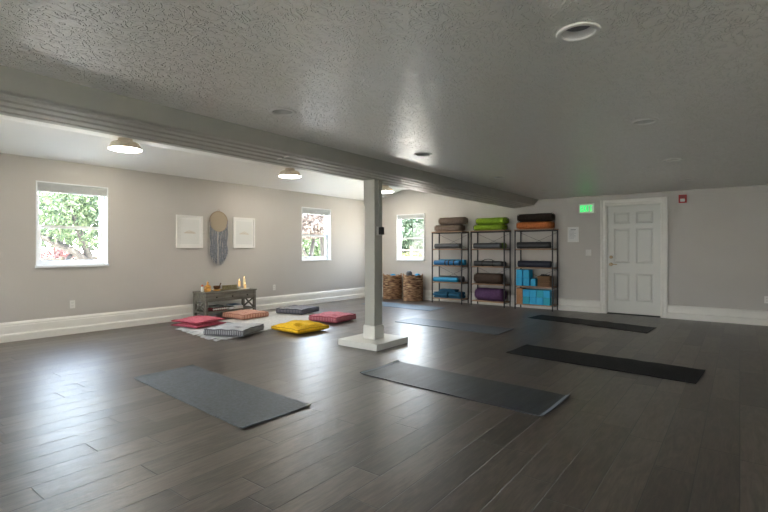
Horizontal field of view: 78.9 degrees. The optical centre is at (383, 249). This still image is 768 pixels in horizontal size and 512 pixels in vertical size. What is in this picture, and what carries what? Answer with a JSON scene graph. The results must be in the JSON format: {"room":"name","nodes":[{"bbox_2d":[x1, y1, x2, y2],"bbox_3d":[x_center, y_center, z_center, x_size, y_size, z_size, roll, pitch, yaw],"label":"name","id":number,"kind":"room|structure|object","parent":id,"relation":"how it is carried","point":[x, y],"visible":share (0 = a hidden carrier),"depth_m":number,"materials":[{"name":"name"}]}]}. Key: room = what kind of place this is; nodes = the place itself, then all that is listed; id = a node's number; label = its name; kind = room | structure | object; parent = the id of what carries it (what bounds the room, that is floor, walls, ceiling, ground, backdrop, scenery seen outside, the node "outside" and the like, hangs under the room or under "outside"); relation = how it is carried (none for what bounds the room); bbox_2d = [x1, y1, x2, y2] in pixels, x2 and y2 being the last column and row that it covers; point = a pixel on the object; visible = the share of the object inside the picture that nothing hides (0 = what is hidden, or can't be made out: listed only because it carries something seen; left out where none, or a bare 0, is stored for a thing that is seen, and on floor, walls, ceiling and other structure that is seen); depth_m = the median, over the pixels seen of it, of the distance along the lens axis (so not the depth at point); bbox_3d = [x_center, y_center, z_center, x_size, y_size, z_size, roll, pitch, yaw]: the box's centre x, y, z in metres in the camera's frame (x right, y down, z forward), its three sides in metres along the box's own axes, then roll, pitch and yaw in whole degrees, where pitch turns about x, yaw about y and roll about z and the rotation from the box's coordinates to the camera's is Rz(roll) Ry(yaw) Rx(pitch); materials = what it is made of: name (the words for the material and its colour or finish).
{"room":"exercise studio","nodes":[
{"label":"exercise studio","id":0,"kind":"room"},
{"bbox_2d":[0,153,364,322],"bbox_3d":[-4.294,-0.200,7.030,0.188,3.000,13.480,0,0,37],"label":"wall","id":1,"kind":"structure","parent":0,"point":[146,269],"depth_m":7.72,"materials":[{"name":"beige paint"}]},
{"bbox_2d":[35,180,108,267],"bbox_3d":[-4.509,-0.351,6.754,0.176,1.192,0.930,0,0,37],"label":"window","id":2,"kind":"structure","parent":1,"relation":"in","point":[41,186],"depth_m":6.78,"materials":[{"name":"white plastic"}]},
{"bbox_2d":[37,182,105,196],"bbox_3d":[-4.491,-0.869,6.740,0.050,0.125,0.878,0,0,37],"label":"shade","id":3,"kind":"object","parent":2,"relation":"attached to","point":[53,187],"depth_m":6.70,"materials":[{"name":"white fabric"}]},
{"bbox_2d":[70,300,74,308],"bbox_3d":[-4.470,0.780,6.699,0.010,0.114,0.070,0,0,37],"label":"wall outlet","id":4,"kind":"object","parent":1,"relation":"attached to","point":[72,302],"visible":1,"depth_m":6.70,"materials":[{"name":"white plastic"}]},
{"bbox_2d":[0,287,364,342],"bbox_3d":[-4.232,1.073,6.982,0.045,0.255,13.180,0,0,37],"label":"baseboard","id":5,"kind":"structure","parent":1,"relation":"attached to","point":[58,326],"depth_m":7.34,"materials":[{"name":"white wood"}]},
{"bbox_2d":[176,215,202,247],"bbox_3d":[-3.376,-0.318,8.118,0.029,0.566,0.490,0,0,37],"label":"framed print","id":6,"kind":"object","parent":1,"relation":"attached to","point":[189,228],"visible":1,"depth_m":8.12,"materials":[{"name":"white paper"}]},
{"bbox_2d":[233,217,254,247],"bbox_3d":[-2.697,-0.330,9.009,0.029,0.582,0.490,0,0,37],"label":"framed print","id":7,"kind":"object","parent":1,"relation":"attached to","point":[243,228],"visible":1,"depth_m":9.00,"materials":[{"name":"white paper"}]},
{"bbox_2d":[301,207,331,260],"bbox_3d":[-1.573,-0.351,10.608,0.176,1.192,0.930,0,0,37],"label":"window","id":8,"kind":"structure","parent":1,"relation":"in","point":[305,210],"depth_m":10.86,"materials":[{"name":"white plastic"}]},
{"bbox_2d":[302,208,329,215],"bbox_3d":[-1.555,-0.869,10.594,0.050,0.125,0.878,0,0,37],"label":"shade","id":9,"kind":"object","parent":8,"relation":"attached to","point":[317,211],"depth_m":10.59,"materials":[{"name":"white fabric"}]},
{"bbox_2d":[0,114,408,199],"bbox_3d":[-2.889,-1.452,5.960,4.220,0.596,13.780,0,0,37],"label":"ceiling","id":10,"kind":"structure","parent":0,"point":[18,136],"depth_m":7.17,"materials":[{"name":"white paint"}]},
{"bbox_2d":[107,137,142,152],"bbox_3d":[-3.493,-1.417,6.306,0.428,0.165,0.428,0,0,37],"label":"lamp","id":11,"kind":"object","parent":10,"relation":"attached to","point":[123,144],"visible":1,"depth_m":6.20,"materials":[{"name":"white"}]},
{"bbox_2d":[108,146,141,152],"bbox_3d":[-3.493,-1.349,6.306,0.406,0.028,0.406,0,0,37],"label":"diffuser","id":12,"kind":"object","parent":11,"relation":"attached to","point":[127,149],"depth_m":6.23,"materials":[{"name":"white"}]},
{"bbox_2d":[0,65,537,207],"bbox_3d":[-1.028,-1.202,4.542,0.570,0.636,13.180,0,0,37],"label":"ceiling beam","id":13,"kind":"structure","parent":10,"relation":"attached to","point":[23,94],"depth_m":3.74,"materials":[{"name":"grey paint"}]},
{"bbox_2d":[278,168,301,177],"bbox_3d":[-1.735,-1.417,8.613,0.428,0.165,0.428,0,0,37],"label":"lamp","id":14,"kind":"object","parent":10,"relation":"attached to","point":[288,172],"visible":1,"depth_m":8.49,"materials":[{"name":"white glass"}]},
{"bbox_2d":[279,175,300,177],"bbox_3d":[-1.735,-1.349,8.613,0.406,0.028,0.406,0,0,37],"label":"diffuser","id":15,"kind":"object","parent":14,"relation":"attached to","point":[283,176],"depth_m":8.53,"materials":[{"name":"white"}]},
{"bbox_2d":[382,185,393,192],"bbox_3d":[0.022,-1.417,10.920,0.428,0.165,0.428,0,0,37],"label":"lamp","id":16,"kind":"object","parent":10,"relation":"attached to","point":[385,188],"visible":0.73,"depth_m":10.78,"materials":[{"name":"white"}]},
{"bbox_2d":[0,297,767,511],"bbox_3d":[0.094,1.260,3.687,11.220,0.120,13.480,0,0,37],"label":"floor","id":17,"kind":"structure","parent":0,"point":[79,433],"depth_m":3.23,"materials":[{"name":"grey wood"}]},
{"bbox_2d":[134,365,310,427],"bbox_3d":[-1.456,1.191,3.974,1.913,0.017,0.609,0,0,41],"label":"yoga mat","id":18,"kind":"object","parent":17,"relation":"on","point":[239,404],"visible":1,"depth_m":3.83,"materials":[{"name":"grey rubber"}]},
{"bbox_2d":[193,288,256,315],"bbox_3d":[-2.845,0.961,8.412,0.409,0.478,1.059,0,0,37],"label":"console table","id":19,"kind":"object","parent":17,"relation":"on","point":[222,295],"visible":0.88,"depth_m":8.16,"materials":[{"name":"grey wood"}]},
{"bbox_2d":[204,281,211,291],"bbox_3d":[-3.066,0.632,8.118,0.113,0.178,0.117,0,0,20],"label":"figurine","id":20,"kind":"object","parent":19,"relation":"on","point":[208,287],"visible":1,"depth_m":8.10,"materials":[{"name":"orange metal"}]},
{"bbox_2d":[213,283,220,290],"bbox_3d":[-2.963,0.649,8.279,0.128,0.144,0.130,0,0,-35],"label":"bowl","id":21,"kind":"object","parent":19,"relation":"on","point":[217,287],"visible":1,"depth_m":8.23,"materials":[{"name":"orange metal"}]},
{"bbox_2d":[208,307,226,310],"bbox_3d":[-2.938,1.036,8.224,0.228,0.047,0.288,0,0,37],"label":"folded cloth","id":22,"kind":"object","parent":19,"relation":"on","point":[219,308],"visible":0.89,"depth_m":8.13,"materials":[{"name":"white fabric"}]},
{"bbox_2d":[208,304,223,307],"bbox_3d":[-2.969,0.995,8.256,0.162,0.042,0.217,0,0,37],"label":"folded cloth","id":23,"kind":"object","parent":22,"relation":"on","point":[217,305],"visible":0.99,"depth_m":8.23,"materials":[{"name":"grey fabric"}]},
{"bbox_2d":[195,306,253,313],"bbox_3d":[-2.854,1.071,8.419,0.373,0.022,1.023,0,0,37],"label":"shelf","id":24,"kind":"object","parent":19,"relation":"attached to","point":[244,307],"depth_m":8.18,"materials":[{"name":"grey wood"}]},
{"bbox_2d":[175,311,310,340],"bbox_3d":[-2.106,1.188,7.678,1.318,0.023,2.873,0,0,27],"label":"area rug","id":25,"kind":"object","parent":17,"relation":"on","point":[274,318],"visible":0.52,"depth_m":7.77,"materials":[{"name":"beige fabric"}]},
{"bbox_2d":[171,315,225,327],"bbox_3d":[-2.913,1.118,7.348,0.586,0.138,0.586,0,0,27],"label":"floor cushion","id":26,"kind":"object","parent":25,"relation":"on","point":[198,321],"visible":1,"depth_m":7.19,"materials":[{"name":"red fabric"}]},
{"bbox_2d":[203,322,263,336],"bbox_3d":[-2.128,1.122,6.662,0.608,0.129,0.608,0,0,13],"label":"floor cushion","id":27,"kind":"object","parent":25,"relation":"on","point":[239,329],"visible":1,"depth_m":6.44,"materials":[{"name":"grey fabric"}]},
{"bbox_2d":[222,309,268,319],"bbox_3d":[-2.440,1.125,8.232,0.586,0.124,0.554,0,0,37],"label":"floor cushion","id":28,"kind":"object","parent":25,"relation":"on","point":[244,314],"visible":1,"depth_m":8.08,"materials":[{"name":"fabric"}]},
{"bbox_2d":[276,305,318,314],"bbox_3d":[-1.632,1.122,8.848,0.587,0.129,0.577,0,0,25],"label":"floor cushion","id":29,"kind":"object","parent":25,"relation":"on","point":[294,309],"visible":1,"depth_m":8.68,"materials":[{"name":"fabric"}]},
{"bbox_2d":[271,320,328,333],"bbox_3d":[-1.244,1.124,6.931,0.618,0.148,0.596,0,0,40],"label":"floor cushion","id":30,"kind":"object","parent":17,"relation":"on","point":[294,326],"visible":1,"depth_m":6.78,"materials":[{"name":"yellow fabric"}]},
{"bbox_2d":[309,311,355,322],"bbox_3d":[-0.873,1.128,7.931,0.588,0.140,0.566,0,0,32],"label":"floor cushion","id":31,"kind":"object","parent":17,"relation":"on","point":[332,317],"visible":0.99,"depth_m":7.77,"materials":[{"name":"pink fabric"}]},
{"bbox_2d":[338,179,407,350],"bbox_3d":[-0.133,0.156,5.972,0.620,2.088,0.660,0,0,37],"label":"support post","id":32,"kind":"object","parent":17,"relation":"on","point":[373,338],"visible":1,"depth_m":5.91,"materials":[{"name":"grey paint"}]},
{"bbox_2d":[377,227,383,234],"bbox_3d":[-0.045,-0.240,5.908,0.052,0.110,0.095,0,0,37],"label":"thermostat","id":33,"kind":"object","parent":32,"relation":"attached to","point":[380,230],"visible":1,"depth_m":5.89,"materials":[{"name":"black plastic"}]},
{"bbox_2d":[383,273,401,299],"bbox_3d":[0.208,0.886,11.527,0.483,0.624,0.483,0,0,41],"label":"seagrass basket","id":34,"kind":"object","parent":17,"relation":"on","point":[392,285],"visible":0.99,"depth_m":11.33,"materials":[{"name":"brown wicker"}]},
{"bbox_2d":[363,302,443,310],"bbox_3d":[0.388,1.194,10.006,1.834,0.010,0.600,0,0,39],"label":"yoga mat","id":35,"kind":"object","parent":17,"relation":"on","point":[387,304],"visible":0.78,"depth_m":9.87,"materials":[{"name":"rubber"}]},
{"bbox_2d":[403,273,422,300],"bbox_3d":[0.689,0.876,11.103,0.494,0.644,0.494,0,0,-41],"label":"seagrass basket","id":36,"kind":"object","parent":17,"relation":"on","point":[412,285],"visible":0.98,"depth_m":10.90,"materials":[{"name":"brown wicker"}]},
{"bbox_2d":[431,231,468,304],"bbox_3d":[1.506,0.391,10.641,0.787,1.618,0.347,0,0,37],"label":"shelving unit","id":37,"kind":"object","parent":17,"relation":"on","point":[443,232],"visible":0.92,"depth_m":10.53,"materials":[{"name":"black metal"}]},
{"bbox_2d":[433,291,449,297],"bbox_3d":[1.352,1.021,10.724,0.372,0.135,0.279,0,0,37],"label":"folded blanket","id":38,"kind":"object","parent":37,"relation":"on","point":[442,294],"visible":0.86,"depth_m":10.63,"materials":[{"name":"blue fabric"}]},
{"bbox_2d":[439,288,458,291],"bbox_3d":[1.480,0.917,10.653,0.412,0.057,0.204,0,0,37],"label":"folded blanket","id":39,"kind":"object","parent":38,"relation":"on","point":[442,289],"visible":1,"depth_m":10.59,"materials":[{"name":"blue fabric"}]},
{"bbox_2d":[433,277,458,281],"bbox_3d":[1.400,0.667,10.597,0.610,0.101,0.104,0,0,37],"label":"yoga mat","id":40,"kind":"object","parent":37,"relation":"on","point":[442,279],"visible":1,"depth_m":10.55,"materials":[{"name":"blue plastic"}]},
{"bbox_2d":[434,243,460,248],"bbox_3d":[1.446,-0.090,10.625,0.640,0.116,0.119,0,0,37],"label":"yoga mat","id":41,"kind":"object","parent":37,"relation":"on","point":[449,245],"visible":0.96,"depth_m":10.56,"materials":[{"name":"rubber"}]},
{"bbox_2d":[434,260,460,265],"bbox_3d":[1.425,0.287,10.580,0.640,0.124,0.124,0,0,37],"label":"yoga mat","id":42,"kind":"object","parent":37,"relation":"on","point":[436,262],"visible":1,"depth_m":10.53,"materials":[{"name":"blue plastic"}]},
{"bbox_2d":[434,224,464,231],"bbox_3d":[1.503,-0.495,10.634,0.696,0.152,0.295,0,0,37],"label":"bolster","id":43,"kind":"object","parent":37,"relation":"on","point":[438,228],"visible":0.92,"depth_m":10.50,"materials":[{"name":"beige fabric"}]},
{"bbox_2d":[438,217,467,224],"bbox_3d":[1.576,-0.657,10.591,0.676,0.167,0.285,0,0,37],"label":"bolster","id":44,"kind":"object","parent":43,"relation":"on","point":[452,220],"visible":0.98,"depth_m":10.47,"materials":[{"name":"beige fabric"}]},
{"bbox_2d":[439,275,464,281],"bbox_3d":[1.543,0.654,10.669,0.610,0.131,0.128,0,0,37],"label":"yoga mat","id":45,"kind":"object","parent":37,"relation":"on","point":[459,277],"visible":0.51,"depth_m":10.52,"materials":[{"name":"rubber"}]},
{"bbox_2d":[440,259,465,264],"bbox_3d":[1.562,0.279,10.661,0.640,0.131,0.128,0,0,37],"label":"yoga mat","id":46,"kind":"object","parent":37,"relation":"on","point":[463,261],"visible":0.37,"depth_m":10.51,"materials":[{"name":"blue plastic"}]},
{"bbox_2d":[448,292,465,298],"bbox_3d":[1.641,1.015,10.517,0.292,0.146,0.285,0,0,37],"label":"folded blanket","id":47,"kind":"object","parent":37,"relation":"on","point":[457,295],"visible":0.93,"depth_m":10.43,"materials":[{"name":"blue fabric"}]},
{"bbox_2d":[395,318,513,334],"bbox_3d":[1.084,1.194,7.424,1.866,0.012,0.618,0,0,39],"label":"yoga mat","id":48,"kind":"object","parent":17,"relation":"on","point":[494,330],"visible":1,"depth_m":7.37,"materials":[{"name":"grey rubber"}]},
{"bbox_2d":[360,360,569,415],"bbox_3d":[0.646,1.189,4.170,1.843,0.021,0.622,0,0,41],"label":"yoga mat","id":49,"kind":"object","parent":17,"relation":"on","point":[531,401],"visible":1,"depth_m":4.02,"materials":[{"name":"grey rubber"}]},
{"bbox_2d":[470,230,510,307],"bbox_3d":[2.290,0.391,10.044,0.787,1.618,0.347,0,0,37],"label":"shelving unit","id":50,"kind":"object","parent":17,"relation":"on","point":[480,231],"visible":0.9,"depth_m":9.94,"materials":[{"name":"black metal"}]},
{"bbox_2d":[473,243,501,248],"bbox_3d":[2.208,-0.090,9.982,0.610,0.116,0.119,0,0,37],"label":"yoga mat","id":51,"kind":"object","parent":50,"relation":"on","point":[475,245],"visible":1,"depth_m":9.94,"materials":[{"name":"rubber"}]},
{"bbox_2d":[474,259,502,265],"bbox_3d":[2.229,0.268,9.993,0.630,0.161,0.124,0,0,37],"label":"yoga mat","id":52,"kind":"object","parent":50,"relation":"on","point":[476,263],"visible":1,"depth_m":9.95,"materials":[{"name":"grey plastic"}]},
{"bbox_2d":[474,273,503,283],"bbox_3d":[2.273,0.610,10.035,0.676,0.228,0.244,0,0,37],"label":"bolster","id":53,"kind":"object","parent":50,"relation":"on","point":[489,278],"visible":0.88,"depth_m":9.94,"materials":[{"name":"fabric"}]},
{"bbox_2d":[474,287,506,301],"bbox_3d":[2.295,0.952,10.031,0.676,0.274,0.275,0,0,37],"label":"bolster","id":54,"kind":"object","parent":50,"relation":"on","point":[490,294],"visible":0.95,"depth_m":9.92,"materials":[{"name":"purple fabric"}]},
{"bbox_2d":[473,224,507,230],"bbox_3d":[2.291,-0.484,10.034,0.716,0.130,0.295,0,0,37],"label":"bolster","id":55,"kind":"object","parent":50,"relation":"on","point":[490,226],"visible":0.92,"depth_m":9.90,"materials":[{"name":"green fabric"}]},
{"bbox_2d":[476,217,508,224],"bbox_3d":[2.329,-0.620,10.018,0.696,0.142,0.285,0,0,37],"label":"bolster","id":56,"kind":"object","parent":55,"relation":"on","point":[499,220],"visible":0.98,"depth_m":9.88,"materials":[{"name":"green fabric"}]},
{"bbox_2d":[514,228,558,311],"bbox_3d":[3.075,0.391,9.446,0.787,1.618,0.347,0,0,37],"label":"shelving unit","id":57,"kind":"object","parent":17,"relation":"on","point":[552,229],"visible":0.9,"depth_m":9.37,"materials":[{"name":"black metal"}]},
{"bbox_2d":[516,278,522,285],"bbox_3d":[2.808,0.643,9.589,0.125,0.162,0.200,0,0,37],"label":"block","id":58,"kind":"object","parent":57,"relation":"on","point":[519,281],"visible":0.64,"depth_m":9.50,"materials":[{"name":"blue plastic"}]},
{"bbox_2d":[516,269,524,277],"bbox_3d":[2.808,0.480,9.589,0.125,0.162,0.200,0,0,34],"label":"block","id":59,"kind":"object","parent":58,"relation":"on","point":[519,272],"visible":0.86,"depth_m":9.51,"materials":[{"name":"blue plastic"}]},
{"bbox_2d":[516,296,522,303],"bbox_3d":[2.816,1.012,9.583,0.130,0.155,0.210,0,0,37],"label":"block","id":60,"kind":"object","parent":57,"relation":"on","point":[519,299],"visible":0.59,"depth_m":9.50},
{"bbox_2d":[516,288,525,295],"bbox_3d":[2.816,0.856,9.583,0.130,0.155,0.210,0,0,37],"label":"block","id":61,"kind":"object","parent":60,"relation":"on","point":[519,291],"visible":0.84,"depth_m":9.50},
{"bbox_2d":[523,297,529,303],"bbox_3d":[2.924,1.016,9.495,0.134,0.147,0.220,0,0,37],"label":"block","id":62,"kind":"object","parent":57,"relation":"on","point":[526,300],"visible":0.62,"depth_m":9.40,"materials":[{"name":"teal plastic"}]},
{"bbox_2d":[523,289,529,296],"bbox_3d":[2.928,0.868,9.500,0.134,0.147,0.220,0,0,37],"label":"block","id":63,"kind":"object","parent":62,"relation":"on","point":[525,291],"visible":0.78,"depth_m":9.41,"materials":[{"name":"blue plastic"}]},
{"bbox_2d":[523,278,532,285],"bbox_3d":[2.928,0.643,9.498,0.125,0.162,0.200,0,0,37],"label":"block","id":64,"kind":"object","parent":57,"relation":"on","point":[526,281],"visible":0.76,"depth_m":9.43,"materials":[{"name":"blue plastic"}]},
{"bbox_2d":[523,269,532,277],"bbox_3d":[2.928,0.480,9.498,0.125,0.162,0.200,0,0,40],"label":"block","id":65,"kind":"object","parent":64,"relation":"on","point":[527,273],"visible":1,"depth_m":9.44,"materials":[{"name":"blue plastic"}]},
{"bbox_2d":[530,297,535,304],"bbox_3d":[3.037,1.016,9.416,0.134,0.147,0.220,0,0,37],"label":"block","id":66,"kind":"object","parent":57,"relation":"on","point":[532,299],"visible":0.59,"depth_m":9.32,"materials":[{"name":"blue plastic"}]},
{"bbox_2d":[529,289,538,296],"bbox_3d":[3.034,0.868,9.412,0.134,0.147,0.220,0,0,37],"label":"block","id":67,"kind":"object","parent":66,"relation":"on","point":[532,292],"visible":0.84,"depth_m":9.34,"materials":[{"name":"blue plastic"}]},
{"bbox_2d":[516,242,550,248],"bbox_3d":[3.014,-0.096,9.410,0.660,0.132,0.137,0,0,37],"label":"yoga mat","id":68,"kind":"object","parent":57,"relation":"on","point":[520,245],"visible":1,"depth_m":9.37,"materials":[{"name":"grey plastic"}]},
{"bbox_2d":[517,261,551,267],"bbox_3d":[3.029,0.283,9.406,0.655,0.132,0.127,0,0,37],"label":"yoga mat","id":69,"kind":"object","parent":57,"relation":"on","point":[544,264],"visible":1,"depth_m":9.34,"materials":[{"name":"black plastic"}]},
{"bbox_2d":[531,278,537,285],"bbox_3d":[3.033,0.649,9.393,0.100,0.150,0.200,0,0,37],"label":"block","id":70,"kind":"object","parent":57,"relation":"on","point":[534,281],"visible":0.79,"depth_m":9.32,"materials":[{"name":"blue plastic"}]},
{"bbox_2d":[516,221,554,228],"bbox_3d":[3.068,-0.495,9.442,0.736,0.153,0.294,0,0,37],"label":"bolster","id":71,"kind":"object","parent":57,"relation":"on","point":[541,224],"visible":0.95,"depth_m":9.31,"materials":[{"name":"orange fabric"}]},
{"bbox_2d":[517,213,554,221],"bbox_3d":[3.076,-0.654,9.436,0.726,0.163,0.295,0,0,37],"label":"bolster","id":72,"kind":"object","parent":71,"relation":"on","point":[537,217],"visible":0.96,"depth_m":9.31,"materials":[{"name":"brown fabric"}]},
{"bbox_2d":[536,297,542,304],"bbox_3d":[3.143,1.016,9.328,0.134,0.147,0.220,0,0,37],"label":"block","id":73,"kind":"object","parent":57,"relation":"on","point":[539,301],"visible":0.61,"depth_m":9.24,"materials":[{"name":"blue plastic"}]},
{"bbox_2d":[536,289,544,297],"bbox_3d":[3.147,0.868,9.333,0.134,0.147,0.220,0,0,37],"label":"block","id":74,"kind":"object","parent":73,"relation":"on","point":[539,293],"visible":0.83,"depth_m":9.25,"materials":[{"name":"teal plastic"}]},
{"bbox_2d":[537,276,553,286],"bbox_3d":[3.222,0.621,9.312,0.280,0.208,0.260,0,0,37],"label":"wicker basket","id":75,"kind":"object","parent":57,"relation":"on","point":[543,281],"visible":0.84,"depth_m":9.20,"materials":[{"name":"brown wicker"}]},
{"bbox_2d":[543,298,553,305],"bbox_3d":[3.257,1.016,9.249,0.134,0.147,0.220,0,0,37],"label":"block","id":76,"kind":"object","parent":57,"relation":"on","point":[546,301],"visible":0.86,"depth_m":9.16,"materials":[{"name":"teal plastic"}]},
{"bbox_2d":[543,290,551,297],"bbox_3d":[3.253,0.868,9.244,0.134,0.147,0.220,0,0,37],"label":"block","id":77,"kind":"object","parent":76,"relation":"on","point":[546,293],"visible":1,"depth_m":9.16,"materials":[{"name":"blue plastic"}]},
{"bbox_2d":[528,315,655,332],"bbox_3d":[3.365,1.191,7.680,0.624,0.018,2.013,0,0,-40],"label":"yoga mat","id":78,"kind":"object","parent":17,"relation":"on","point":[620,326],"visible":1,"depth_m":7.54,"materials":[{"name":"black rubber"}]},
{"bbox_2d":[506,344,704,383],"bbox_3d":[2.303,1.193,5.037,1.880,0.012,0.621,0,0,42],"label":"yoga mat","id":79,"kind":"object","parent":17,"relation":"on","point":[659,370],"visible":1,"depth_m":4.90,"materials":[{"name":"black rubber"}]},
{"bbox_2d":[0,0,767,199],"bbox_3d":[1.816,-1.035,2.375,6.590,0.001,13.180,0,0,37],"label":"ceiling","id":80,"kind":"structure","parent":0,"point":[487,88],"depth_m":2.72,"materials":[{"name":"white paint"}]},
{"bbox_2d":[269,108,295,116],"bbox_3d":[-0.758,-1.085,3.494,0.200,0.121,0.200,0,0,37],"label":"recessed light","id":81,"kind":"object","parent":80,"relation":"in","point":[285,112],"visible":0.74,"depth_m":3.54,"materials":[{"name":"grey"}]},
{"bbox_2d":[413,152,431,156],"bbox_3d":[0.418,-1.085,5.037,0.200,0.121,0.200,0,0,37],"label":"recessed light","id":82,"kind":"object","parent":80,"relation":"in","point":[420,154],"visible":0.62,"depth_m":5.07,"materials":[{"name":"grey metal"}]},
{"bbox_2d":[556,22,600,42],"bbox_3d":[0.921,-1.085,2.215,0.200,0.121,0.200,0,0,37],"label":"recessed light","id":83,"kind":"object","parent":80,"relation":"in","point":[580,31],"visible":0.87,"depth_m":2.25,"materials":[{"name":"white plastic"}]},
{"bbox_2d":[630,118,658,125],"bbox_3d":[2.096,-1.085,3.758,0.200,0.121,0.200,0,0,37],"label":"recessed light","id":84,"kind":"object","parent":80,"relation":"in","point":[646,121],"visible":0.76,"depth_m":3.79,"materials":[{"name":"grey"}]},
{"bbox_2d":[663,158,682,161],"bbox_3d":[3.302,-1.085,5.341,0.200,0.121,0.200,0,0,37],"label":"recessed light","id":85,"kind":"object","parent":80,"relation":"in","point":[669,159],"visible":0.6,"depth_m":5.37,"materials":[{"name":"grey"}]},
{"bbox_2d":[382,185,767,310],"bbox_3d":[4.133,-0.200,8.989,10.920,3.000,0.150,0,0,37],"label":"wall","id":86,"kind":"structure","parent":0,"point":[718,239],"depth_m":8.95,"materials":[{"name":"beige paint"}]},
{"bbox_2d":[396,213,424,260],"bbox_3d":[0.679,-0.311,11.564,0.835,1.152,0.156,0,0,37],"label":"window","id":87,"kind":"structure","parent":86,"relation":"in","point":[421,215],"depth_m":11.61,"materials":[{"name":"white plastic"}]},
{"bbox_2d":[398,214,423,218],"bbox_3d":[0.671,-0.821,11.553,0.783,0.100,0.050,0,0,37],"label":"shade","id":88,"kind":"object","parent":87,"relation":"attached to","point":[404,216],"depth_m":11.52,"materials":[{"name":"white fabric"}]},
{"bbox_2d":[382,287,599,312],"bbox_3d":[1.920,1.083,10.552,5.505,0.235,0.045,0,0,37],"label":"baseboard","id":89,"kind":"structure","parent":86,"relation":"attached to","point":[579,305],"depth_m":9.35,"materials":[{"name":"white wood"}]},
{"bbox_2d":[568,227,578,241],"bbox_3d":[3.725,-0.305,9.197,0.210,0.296,0.012,0,0,37],"label":"notice","id":90,"kind":"object","parent":86,"relation":"attached to","point":[573,232],"visible":1,"depth_m":9.19,"materials":[{"name":"white paper"}]},
{"bbox_2d":[579,203,594,213],"bbox_3d":[3.919,-0.802,9.022,0.290,0.185,0.058,0,0,37],"label":"exit sign","id":91,"kind":"object","parent":86,"relation":"attached to","point":[590,207],"visible":1,"depth_m":8.99,"materials":[{"name":"green plastic"}]},
{"bbox_2d":[600,197,667,317],"bbox_3d":[4.596,0.130,8.607,1.100,2.140,0.176,0,0,37],"label":"door","id":92,"kind":"structure","parent":86,"relation":"in","point":[633,232],"depth_m":8.57,"materials":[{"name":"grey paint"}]},
{"bbox_2d":[679,195,686,202],"bbox_3d":[5.162,-0.885,8.072,0.120,0.140,0.062,0,0,37],"label":"fire alarm","id":93,"kind":"object","parent":86,"relation":"attached to","point":[682,198],"visible":1,"depth_m":8.05,"materials":[{"name":"red plastic"}]},
{"bbox_2d":[667,305,767,325],"bbox_3d":[6.702,1.083,6.909,4.310,0.235,0.045,0,0,37],"label":"baseboard","id":94,"kind":"structure","parent":86,"relation":"attached to","point":[710,314],"depth_m":7.76,"materials":[{"name":"white wood"}]},
{"bbox_3d":[-5.872,1.475,17.045,90.000,0.250,100.000,0,0,37],"label":"ground","id":95,"kind":"structure","parent":0,"visible":0},
{"bbox_2d":[39,192,98,259],"bbox_3d":[-7.343,-0.404,10.998,2.342,3.647,4.939,0,0,37],"label":"tree","id":96,"kind":"object","parent":95,"relation":"on","point":[82,203],"visible":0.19,"depth_m":10.83,"materials":[{"name":"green plant"}]},
{"bbox_3d":[-6.895,1.325,14.052,26.000,0.049,38.000,0,0,37],"label":"gravel path","id":97,"kind":"object","parent":95,"relation":"on","visible":0},
{"bbox_2d":[41,246,81,258],"bbox_3d":[-9.040,0.625,12.863,1.258,1.525,1.907,0,0,37],"label":"flowering bush","id":98,"kind":"object","parent":97,"relation":"on","point":[47,251],"visible":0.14,"depth_m":12.69,"materials":[{"name":"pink plant"}]},
{"bbox_2d":[39,192,98,253],"bbox_3d":[-10.420,-0.606,15.155,3.366,3.996,6.850,0,0,37],"label":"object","id":99,"kind":"object","parent":97,"relation":"on","point":[43,244],"visible":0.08,"depth_m":14.89,"materials":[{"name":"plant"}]},
{"bbox_2d":[41,256,97,259],"bbox_3d":[-8.127,0.770,12.434,0.100,1.200,2.451,0,0,37],"label":"wooden fence","id":100,"kind":"object","parent":97,"relation":"on","point":[95,257],"visible":0.08,"depth_m":12.07,"materials":[{"name":"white wood"}]},
{"bbox_2d":[302,213,323,255],"bbox_3d":[-2.727,-0.230,17.090,2.069,3.256,3.208,0,0,33],"label":"tree","id":101,"kind":"object","parent":97,"relation":"on","point":[315,226],"visible":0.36,"depth_m":16.36,"materials":[{"name":"grey plant"}]},
{"bbox_2d":[302,237,324,256],"bbox_3d":[-3.136,0.131,25.581,1.754,2.515,6.680,0,0,37],"label":"bush","id":102,"kind":"object","parent":97,"relation":"on","point":[306,244],"visible":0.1,"depth_m":23.97,"materials":[{"name":"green plant"}]},
{"bbox_2d":[307,223,324,255],"bbox_3d":[-2.515,-0.191,18.475,2.090,3.157,3.336,0,0,37],"label":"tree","id":103,"kind":"object","parent":97,"relation":"on","point":[322,248],"visible":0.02,"depth_m":18.51,"materials":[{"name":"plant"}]},
{"bbox_2d":[401,252,422,256],"bbox_3d":[1.270,0.732,22.914,5.251,1.312,1.105,0,0,38],"label":"bush","id":104,"kind":"object","parent":97,"relation":"on","point":[407,253],"visible":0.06,"depth_m":22.69,"materials":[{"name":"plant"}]},
{"bbox_2d":[401,246,422,256],"bbox_3d":[1.225,0.595,20.941,3.063,1.550,0.100,0,0,37],"label":"wooden fence","id":105,"kind":"object","parent":97,"relation":"on","point":[411,250],"visible":0.08,"depth_m":20.91,"materials":[{"name":"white wood"}]},
{"bbox_2d":[401,218,423,255],"bbox_3d":[1.619,-0.384,25.655,7.510,3.544,2.974,0,0,37],"label":"tree","id":106,"kind":"object","parent":97,"relation":"on","point":[410,228],"visible":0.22,"depth_m":24.85,"materials":[{"name":"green plant"}]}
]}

